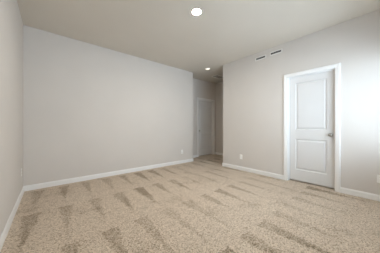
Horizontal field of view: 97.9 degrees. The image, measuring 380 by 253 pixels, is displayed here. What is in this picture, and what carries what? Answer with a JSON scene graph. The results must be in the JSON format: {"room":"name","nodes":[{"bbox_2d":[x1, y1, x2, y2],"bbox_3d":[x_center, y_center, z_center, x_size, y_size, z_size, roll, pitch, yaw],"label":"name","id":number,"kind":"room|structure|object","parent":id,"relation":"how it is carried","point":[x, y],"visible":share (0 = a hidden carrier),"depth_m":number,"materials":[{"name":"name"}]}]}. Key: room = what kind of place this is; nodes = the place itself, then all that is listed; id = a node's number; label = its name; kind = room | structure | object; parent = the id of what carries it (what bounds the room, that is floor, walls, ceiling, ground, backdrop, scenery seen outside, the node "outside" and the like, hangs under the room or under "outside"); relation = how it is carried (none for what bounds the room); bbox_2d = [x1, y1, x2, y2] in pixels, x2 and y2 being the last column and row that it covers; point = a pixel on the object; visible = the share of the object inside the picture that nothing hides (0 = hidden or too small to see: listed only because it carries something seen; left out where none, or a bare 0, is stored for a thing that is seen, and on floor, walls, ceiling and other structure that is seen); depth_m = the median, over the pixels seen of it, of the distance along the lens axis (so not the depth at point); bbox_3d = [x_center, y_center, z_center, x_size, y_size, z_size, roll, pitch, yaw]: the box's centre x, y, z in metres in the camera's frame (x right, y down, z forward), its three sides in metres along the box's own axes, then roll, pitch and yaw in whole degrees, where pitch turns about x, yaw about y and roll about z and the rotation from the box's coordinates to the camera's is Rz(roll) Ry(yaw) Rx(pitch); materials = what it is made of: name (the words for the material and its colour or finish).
{"room":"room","nodes":[
{"label":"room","id":0,"kind":"room"},
{"bbox_2d":[0,0,22,235],"bbox_3d":[-1.448,-0.310,1.100,0.120,2.740,4.390,0,0,-40],"label":"wall","id":1,"kind":"structure","parent":0,"point":[11,24],"depth_m":1.84,"materials":[{"name":"beige paint"}]},
{"bbox_2d":[0,186,23,251],"bbox_3d":[-1.397,1.015,1.143,0.014,0.090,4.150,0,0,-40],"label":"baseboard","id":2,"kind":"structure","parent":1,"relation":"attached to","point":[3,236],"depth_m":1.76,"materials":[{"name":"white paint"}]},
{"bbox_2d":[23,25,192,185],"bbox_3d":[-1.504,-0.310,4.130,3.706,2.740,0.550,0,0,-40],"label":"wall","id":3,"kind":"structure","parent":0,"point":[89,109],"depth_m":3.40,"materials":[{"name":"beige paint"}]},
{"bbox_2d":[24,152,222,190],"bbox_3d":[-0.554,1.015,4.206,5.256,0.090,1.420,0,0,-40],"label":"baseboard","id":4,"kind":"structure","parent":3,"relation":"attached to","point":[101,175],"depth_m":3.44,"materials":[{"name":"white paint"}]},
{"bbox_2d":[0,154,379,252],"bbox_3d":[0.466,1.110,2.999,5.496,0.100,4.820,0,0,-40],"label":"floor","id":5,"kind":"structure","parent":0,"point":[202,205],"depth_m":2.01,"materials":[{"name":"beige carpet"}]},
{"bbox_2d":[17,0,379,83],"bbox_3d":[0.466,-1.730,2.999,5.496,0.100,4.820,0,0,-40],"label":"ceiling","id":6,"kind":"structure","parent":0,"point":[166,32],"depth_m":2.71,"materials":[{"name":"paint"}]},
{"bbox_2d":[192,8,201,14],"bbox_3d":[0.096,-1.674,2.412,0.146,0.012,0.146,0,0,-40],"label":"recessed light","id":7,"kind":"object","parent":6,"relation":"in","point":[196,11],"visible":1,"depth_m":2.40,"materials":[{"name":"white plastic"}]},
{"bbox_2d":[211,75,222,78],"bbox_3d":[0.948,-1.676,5.540,0.420,0.008,0.260,0,0,-40],"label":"ceiling vent","id":8,"kind":"object","parent":6,"relation":"in","point":[214,76],"visible":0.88,"depth_m":5.51,"materials":[{"name":"white metal"}]},
{"bbox_2d":[193,78,215,155],"bbox_3d":[0.401,-0.310,6.040,1.670,2.740,0.150,0,0,-40],"label":"wall","id":9,"kind":"structure","parent":0,"point":[201,89],"depth_m":5.89,"materials":[{"name":"beige paint"}]},
{"bbox_2d":[197,97,214,156],"bbox_3d":[0.565,0.010,6.148,0.904,2.100,0.138,0,0,-40],"label":"door","id":10,"kind":"structure","parent":9,"relation":"in","point":[205,107],"depth_m":6.19,"materials":[{"name":"white paint"}]},
{"bbox_2d":[216,82,222,152],"bbox_3d":[1.538,-0.310,5.895,0.120,2.740,1.540,0,0,-40],"label":"wall","id":11,"kind":"structure","parent":0,"point":[219,86],"depth_m":6.29,"materials":[{"name":"beige paint"}]},
{"bbox_2d":[223,9,379,194],"bbox_3d":[2.012,-0.310,3.297,0.150,2.740,3.280,0,0,-40],"label":"wall","id":12,"kind":"structure","parent":0,"point":[253,91],"depth_m":2.96,"materials":[{"name":"beige paint"}]},
{"bbox_2d":[255,54,265,60],"bbox_3d":[1.573,-1.540,3.695,0.008,0.078,0.250,0,0,-40],"label":"air vent","id":13,"kind":"object","parent":12,"relation":"in","point":[262,56],"visible":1,"depth_m":3.69,"materials":[{"name":"white metal"}]},
{"bbox_2d":[270,48,281,55],"bbox_3d":[1.786,-1.552,3.443,0.008,0.078,0.250,0,0,-40],"label":"air vent","id":14,"kind":"object","parent":12,"relation":"in","point":[279,50],"visible":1,"depth_m":3.44,"materials":[{"name":"white metal"}]},
{"bbox_2d":[222,163,379,201],"bbox_3d":[2.414,1.015,3.725,1.344,0.090,3.174,0,0,-40],"label":"baseboard","id":15,"kind":"structure","parent":12,"relation":"attached to","point":[357,193],"depth_m":3.33,"materials":[{"name":"white paint"}]},
{"bbox_2d":[284,63,340,192],"bbox_3d":[2.200,0.010,3.038,0.138,2.100,0.854,0,0,-40],"label":"door","id":16,"kind":"structure","parent":12,"relation":"in","point":[312,97],"depth_m":3.00,"materials":[{"name":"white paint"}]}
]}

